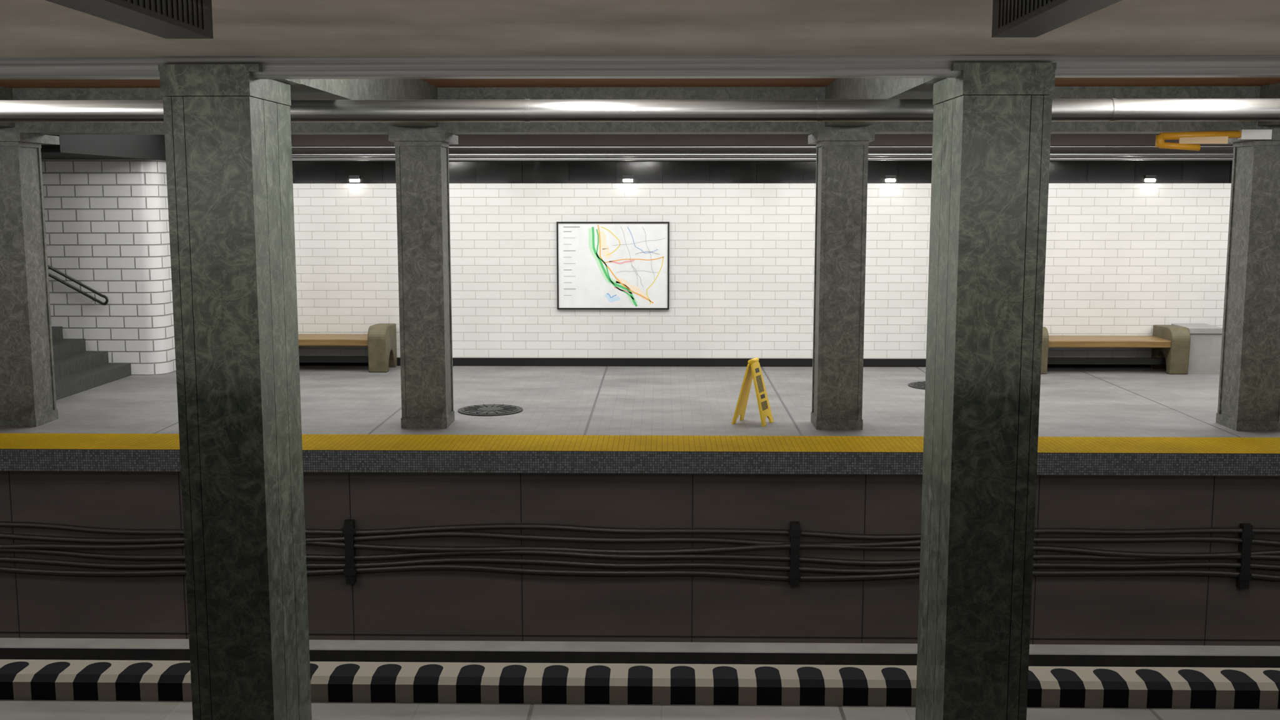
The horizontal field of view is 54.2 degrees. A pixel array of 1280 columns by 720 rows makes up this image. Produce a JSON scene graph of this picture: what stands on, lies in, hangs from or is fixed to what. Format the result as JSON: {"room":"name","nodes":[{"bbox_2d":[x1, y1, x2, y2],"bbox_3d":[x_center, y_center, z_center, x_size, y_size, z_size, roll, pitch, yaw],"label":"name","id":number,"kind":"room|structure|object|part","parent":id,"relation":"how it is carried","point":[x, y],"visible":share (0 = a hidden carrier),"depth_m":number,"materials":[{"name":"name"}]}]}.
{"room":"subway station platform","nodes":[
{"label":"subway station platform","id":0,"kind":"room"},
{"bbox_2d":[40,135,165,160],"bbox_3d":[-9.395,-2.715,14.906,6.670,0.600,3.520,0,7,1],"label":"ceiling","id":1,"kind":"structure","parent":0,"point":[71,147],"depth_m":14.49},
{"bbox_2d":[0,471,1279,646],"bbox_3d":[0.202,1.906,11.589,26.000,1.850,0.203,0,7,1],"label":"wall","id":2,"kind":"structure","parent":0,"point":[440,604],"depth_m":11.48,"materials":[{"name":"concrete"}]},
{"bbox_2d":[0,519,1279,588],"bbox_3d":[-0.962,1.764,11.443,27.927,0.590,0.092,0,7,1],"label":"cable bundle","id":3,"kind":"object","parent":2,"relation":"attached to","point":[910,542],"visible":0.82,"depth_m":11.41,"materials":[{"name":"grey rubber"}]},
{"bbox_2d":[0,448,1279,476],"bbox_3d":[0.198,0.919,11.220,26.000,0.204,0.020,0,7,1],"label":"platform edge","id":4,"kind":"structure","parent":2,"relation":"attached to","point":[1227,464],"depth_m":11.21,"materials":[{"name":"stone"}]},
{"bbox_2d":[0,648,1279,668],"bbox_3d":[0.198,2.745,11.485,26.000,0.213,0.226,0,7,1],"label":"rail","id":5,"kind":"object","parent":2,"relation":"attached to","point":[47,654],"depth_m":11.37,"materials":[{"name":"grey metal"}]},
{"bbox_2d":[0,638,1279,656],"bbox_3d":[0.198,2.634,11.469,26.000,0.012,0.230,0,7,1],"label":"rail","id":6,"kind":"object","parent":2,"relation":"attached to","point":[79,643],"depth_m":11.45,"materials":[{"name":"metal"}]},
{"bbox_2d":[101,471,1226,476],"bbox_3d":[0.199,1.012,11.308,26.000,0.005,0.130,0,7,1],"label":"trim","id":7,"kind":"structure","parent":2,"relation":"attached to","point":[101,471],"depth_m":11.23,"materials":[{"name":"black"}]},
{"bbox_2d":[0,0,1279,57],"bbox_3d":[0.032,-1.180,1.611,26.000,0.500,9.500,0,7,1],"label":"ceiling","id":8,"kind":"structure","parent":0,"point":[29,28],"depth_m":5.39,"materials":[{"name":"concrete"}]},
{"bbox_2d":[45,0,213,38],"bbox_3d":[-1.664,-0.767,0.969,0.174,0.151,7.000,0,7,1],"label":"ventilation duct","id":9,"kind":"object","parent":8,"relation":"attached to","point":[164,19],"visible":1,"depth_m":4.04,"materials":[{"name":"metal"}]},
{"bbox_2d":[125,0,204,29],"bbox_3d":[-1.534,-1.090,3.452,0.004,0.112,1.812,0,7,1],"label":"grille","id":10,"kind":"object","parent":9,"relation":"attached to","point":[181,14],"depth_m":4.11,"materials":[{"name":"metal"}]},
{"bbox_2d":[991,0,1122,37],"bbox_3d":[1.254,-0.762,0.932,0.159,0.151,7.000,0,7,1],"label":"ventilation duct","id":11,"kind":"object","parent":8,"relation":"attached to","point":[1010,18],"visible":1,"depth_m":4.01,"materials":[{"name":"metal"}]},
{"bbox_2d":[997,0,1051,28],"bbox_3d":[1.222,-1.086,3.418,0.004,0.112,1.812,0,7,1],"label":"grille","id":12,"kind":"object","parent":11,"relation":"attached to","point":[1011,14],"depth_m":4.08,"materials":[{"name":"metal"}]},
{"bbox_2d":[0,365,1279,437],"bbox_3d":[0.252,0.532,14.205,26.000,0.200,6.000,0,7,1],"label":"floor","id":13,"kind":"structure","parent":0,"point":[644,400],"depth_m":13.83,"materials":[{"name":"tile"}]},
{"bbox_2d":[0,132,59,426],"bbox_3d":[-6.215,-0.809,12.579,0.540,2.880,0.790,0,7,1],"label":"pillar","id":14,"kind":"structure","parent":13,"relation":"on","point":[28,399],"depth_m":12.34,"materials":[{"name":"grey stone"}]},
{"bbox_2d":[51,326,131,400],"bbox_3d":[-9.417,-0.899,14.697,5.760,2.512,2.438,0,7,1],"label":"staircase","id":15,"kind":"structure","parent":13,"relation":"on","point":[77,370],"depth_m":15.29,"materials":[{"name":"concrete"}]},
{"bbox_2d":[41,159,176,374],"bbox_3d":[-9.397,-1.228,16.380,6.620,2.730,0.980,0,7,1],"label":"wall","id":16,"kind":"structure","parent":13,"relation":"on","point":[107,220],"depth_m":15.85,"materials":[{"name":"white tile"}]},
{"bbox_2d":[48,265,108,304],"bbox_3d":[-9.517,-2.269,15.711,5.574,3.160,0.092,0,7,1],"label":"handrail","id":17,"kind":"object","parent":16,"relation":"attached to","point":[107,300],"visible":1,"depth_m":15.80,"materials":[{"name":"black metal"}]},
{"bbox_2d":[298,323,396,372],"bbox_3d":[-4.145,-0.175,16.543,1.720,0.600,0.660,0,7,1],"label":"bench","id":18,"kind":"object","parent":13,"relation":"on","point":[380,338],"visible":0.52,"depth_m":16.27,"materials":[{"name":"wood"},{"name":"stone"}]},
{"bbox_3d":[-4.145,-0.266,16.546,1.480,0.090,0.630,0,7,1],"label":"seat","id":19,"kind":"part","parent":18,"relation":"part of","materials":[{"name":"brown wood"}]},
{"bbox_3d":[-3.405,-0.173,16.530,0.240,0.600,0.660,0,7,1],"label":"leg","id":20,"kind":"part","parent":18,"relation":"part of","materials":[{"name":"beige stone"}]},
{"bbox_2d":[388,131,458,428],"bbox_3d":[-2.126,-0.800,12.507,0.540,2.880,0.790,0,7,1],"label":"pillar","id":21,"kind":"structure","parent":13,"relation":"on","point":[422,177],"depth_m":12.19,"materials":[{"name":"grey stone"}]},
{"bbox_2d":[458,403,523,416],"bbox_3d":[-1.598,0.528,13.361,0.690,0.026,0.690,0,7,1],"label":"manhole cover","id":22,"kind":"object","parent":13,"relation":"on","point":[482,410],"visible":1,"depth_m":13.27,"materials":[{"name":"metal"}]},
{"bbox_2d":[0,433,1279,453],"bbox_3d":[0.204,0.771,11.570,26.000,0.006,0.748,0,7,1],"label":"floor strip","id":23,"kind":"object","parent":13,"relation":"on","point":[7,440],"visible":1,"depth_m":11.55,"materials":[{"name":"yellow paint"}]},
{"bbox_2d":[731,357,773,426],"bbox_3d":[1.139,0.312,12.587,0.341,0.658,0.300,3,8,25],"label":"sign","id":24,"kind":"object","parent":13,"relation":"on","point":[753,370],"visible":1,"depth_m":12.55,"materials":[{"name":"yellow plastic"}]},
{"bbox_3d":[1.061,0.316,12.624,0.018,0.655,0.300,18,14,22],"label":"panel","id":25,"kind":"part","parent":24,"relation":"part of","materials":[{"name":"yellow plastic"}]},
{"bbox_3d":[1.216,0.325,12.552,0.018,0.655,0.300,-11,2,26],"label":"panel","id":26,"kind":"part","parent":24,"relation":"part of","materials":[{"name":"yellow plastic"}]},
{"bbox_2d":[808,131,874,429],"bbox_3d":[1.964,-0.790,12.434,0.540,2.880,0.790,0,7,1],"label":"pillar","id":27,"kind":"structure","parent":13,"relation":"on","point":[841,179],"depth_m":12.11,"materials":[{"name":"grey stone"}]},
{"bbox_2d":[908,381,925,389],"bbox_3d":[3.589,0.304,15.083,0.690,0.026,0.690,0,7,1],"label":"manhole cover","id":28,"kind":"object","parent":13,"relation":"on","point":[920,385],"visible":0.25,"depth_m":15.08,"materials":[{"name":"metal"}]},
{"bbox_2d":[1040,325,1190,374],"bbox_3d":[6.035,-0.151,16.361,2.045,0.600,0.660,0,7,1],"label":"bench","id":29,"kind":"object","parent":13,"relation":"on","point":[1170,344],"visible":0.62,"depth_m":16.10,"materials":[{"name":"brown wood"}]},
{"bbox_3d":[5.133,-0.153,16.377,0.240,0.600,0.660,0,7,1],"label":"leg","id":30,"kind":"part","parent":29,"relation":"part of","materials":[{"name":"beige stone"}]},
{"bbox_3d":[6.036,-0.242,16.364,1.805,0.090,0.630,0,7,1],"label":"seat","id":31,"kind":"part","parent":29,"relation":"part of","materials":[{"name":"brown wood"}]},
{"bbox_3d":[6.938,-0.149,16.345,0.240,0.600,0.660,0,7,1],"label":"leg","id":32,"kind":"part","parent":29,"relation":"part of","materials":[{"name":"beige stone"}]},
{"bbox_2d":[1171,323,1222,374],"bbox_3d":[7.283,-0.152,16.369,0.450,0.600,0.590,0,7,1],"label":"trash bin","id":33,"kind":"object","parent":13,"relation":"on","point":[1205,352],"visible":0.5,"depth_m":16.09,"materials":[{"name":"concrete"}]},
{"bbox_3d":[7.283,-0.410,16.335,0.450,0.080,0.590,0,7,1],"label":"lid","id":34,"kind":"part","parent":33,"relation":"part of","materials":[{"name":"concrete"}]},
{"bbox_2d":[1215,131,1279,431],"bbox_3d":[6.053,-0.781,12.361,0.540,2.880,0.790,0,7,1],"label":"pillar","id":35,"kind":"structure","parent":13,"relation":"on","point":[1249,397],"depth_m":12.11,"materials":[{"name":"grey stone"}]},
{"bbox_2d":[1155,129,1271,150],"bbox_3d":[5.385,-2.066,11.757,1.060,0.195,0.080,0,7,1],"label":"pipe","id":36,"kind":"object","parent":35,"relation":"attached to","point":[1187,140],"visible":1,"depth_m":11.73,"materials":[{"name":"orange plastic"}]},
{"bbox_2d":[0,700,1279,719],"bbox_3d":[0.042,3.427,2.815,26.000,1.297,10.700,0,7,1],"label":"floor","id":37,"kind":"structure","parent":0,"point":[9,709],"depth_m":7.61,"materials":[{"name":"grey concrete"}]},
{"bbox_2d":[158,64,311,719],"bbox_3d":[-2.184,0.328,6.952,0.513,3.783,0.738,0,7,1],"label":"pillar","id":38,"kind":"structure","parent":37,"relation":"on","point":[227,129],"depth_m":6.64,"materials":[{"name":"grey stone"}]},
{"bbox_2d":[0,659,1279,708],"bbox_3d":[0.136,2.041,7.878,26.000,0.147,0.300,0,7,1],"label":"striped curb","id":39,"kind":"object","parent":37,"relation":"on","point":[20,679],"visible":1,"depth_m":7.77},
{"bbox_2d":[915,62,1056,719],"bbox_3d":[1.839,0.337,6.880,0.513,3.783,0.738,0,7,1],"label":"pillar","id":40,"kind":"structure","parent":37,"relation":"on","point":[990,154],"depth_m":6.55,"materials":[{"name":"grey stone"}]},
{"bbox_2d":[291,133,1233,358],"bbox_3d":[0.303,-1.635,16.797,26.000,3.430,0.300,0,7,1],"label":"wall","id":41,"kind":"structure","parent":0,"point":[1122,259],"depth_m":16.65,"materials":[{"name":"white tile"}]},
{"bbox_2d":[348,175,359,181],"bbox_3d":[-3.789,-2.407,16.589,0.140,0.085,0.035,0,7,1],"label":"wall lamp","id":42,"kind":"object","parent":41,"relation":"attached to","point":[352,178],"visible":1,"depth_m":16.57,"materials":[{"name":"black paint"}]},
{"bbox_2d":[556,221,669,309],"bbox_3d":[-0.360,-1.258,16.686,1.500,1.170,0.034,0,7,1],"label":"map","id":43,"kind":"object","parent":41,"relation":"attached to","point":[600,265],"visible":1,"depth_m":16.68,"materials":[{"name":"paper"}]},
{"bbox_2d":[622,175,633,181],"bbox_3d":[-0.160,-2.399,16.525,0.140,0.085,0.035,0,7,1],"label":"wall lamp","id":44,"kind":"object","parent":41,"relation":"attached to","point":[626,178],"visible":1,"depth_m":16.50,"materials":[{"name":"black paint"}]},
{"bbox_2d":[299,357,1151,367],"bbox_3d":[0.300,0.032,16.852,26.000,0.110,0.020,0,7,1],"label":"baseboard","id":45,"kind":"structure","parent":41,"relation":"attached to","point":[456,361],"depth_m":16.84,"materials":[{"name":"black tile"}]},
{"bbox_2d":[291,160,1232,183],"bbox_3d":[0.303,-2.503,16.678,26.000,0.286,0.312,0,7,1],"label":"trim","id":46,"kind":"structure","parent":41,"relation":"on","point":[303,172],"depth_m":16.51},
{"bbox_2d":[885,175,896,181],"bbox_3d":[3.300,-2.391,16.463,0.140,0.085,0.035,0,7,1],"label":"wall lamp","id":47,"kind":"object","parent":41,"relation":"attached to","point":[889,178],"visible":1,"depth_m":16.45,"materials":[{"name":"black paint"}]},
{"bbox_2d":[1144,175,1156,181],"bbox_3d":[6.699,-2.383,16.402,0.140,0.085,0.035,0,7,1],"label":"wall lamp","id":48,"kind":"object","parent":41,"relation":"attached to","point":[1149,178],"visible":1,"depth_m":16.39,"materials":[{"name":"black paint"}]},
{"bbox_3d":[0.264,-3.022,14.398,26.000,0.140,4.700,0,7,1],"label":"ceiling","id":49,"kind":"structure","parent":0,"visible":0},
{"bbox_2d":[0,86,1279,134],"bbox_3d":[0.222,-2.429,12.126,26.000,0.450,0.440,0,7,1],"label":"beam","id":50,"kind":"structure","parent":49,"relation":"attached to","point":[882,127],"depth_m":11.91,"materials":[{"name":"stone"}]},
{"bbox_3d":[-13.022,0.622,7.387,0.300,5.480,20.020,0,7,1],"label":"wall","id":51,"kind":"structure","parent":0,"visible":0},
{"bbox_2d":[0,98,1279,122],"bbox_3d":[0.149,-1.628,8.157,26.000,0.151,0.151,0,7,1],"label":"pipe","id":52,"kind":"object","parent":51,"relation":"attached to","point":[1112,109],"visible":0.82,"depth_m":8.10,"materials":[{"name":"metal"}]},
{"bbox_2d":[291,145,1233,160],"bbox_3d":[0.296,-2.692,16.266,26.000,0.193,0.100,0,7,1],"label":"conduit","id":53,"kind":"object","parent":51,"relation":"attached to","point":[1209,155],"visible":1,"depth_m":16.25,"materials":[{"name":"metal"}]},
{"bbox_3d":[0.169,-2.344,9.183,26.000,0.140,5.820,0,7,1],"label":"ceiling","id":54,"kind":"structure","parent":0,"visible":0},
{"bbox_2d":[0,86,14,127],"bbox_3d":[-6.271,-2.086,9.293,0.400,0.400,5.500,0,7,1],"label":"beam","id":55,"kind":"structure","parent":54,"relation":"attached to","point":[6,93],"depth_m":11.90,"materials":[{"name":"metal"}]},
{"bbox_2d":[290,78,438,126],"bbox_3d":[-2.181,-2.076,9.220,0.400,0.400,5.500,0,7,1],"label":"beam","id":56,"kind":"structure","parent":54,"relation":"attached to","point":[314,89],"depth_m":9.19,"materials":[{"name":"metal"}]},
{"bbox_2d":[0,77,1279,88],"bbox_3d":[0.195,-2.447,10.632,26.000,0.030,2.520,0,7,1],"label":"trim","id":57,"kind":"structure","parent":54,"relation":"attached to","point":[1059,81],"depth_m":11.50,"materials":[{"name":"brown metal"}]},
{"bbox_2d":[0,55,1279,79],"bbox_3d":[0.118,-1.680,6.396,26.000,0.458,0.120,0,7,1],"label":"beam","id":58,"kind":"structure","parent":54,"relation":"attached to","point":[1084,65],"depth_m":6.37,"materials":[{"name":"metal"}]},
{"bbox_2d":[824,78,933,126],"bbox_3d":[1.908,-2.067,9.147,0.400,0.400,5.500,0,7,1],"label":"beam","id":59,"kind":"structure","parent":54,"relation":"attached to","point":[840,88],"depth_m":9.15,"materials":[{"name":"metal"}]},
{"bbox_2d":[1258,82,1279,126],"bbox_3d":[5.997,-2.058,9.074,0.400,0.400,5.500,0,7,1],"label":"beam","id":60,"kind":"structure","parent":54,"relation":"attached to","point":[1269,91],"depth_m":11.61,"materials":[{"name":"metal"}]}
]}

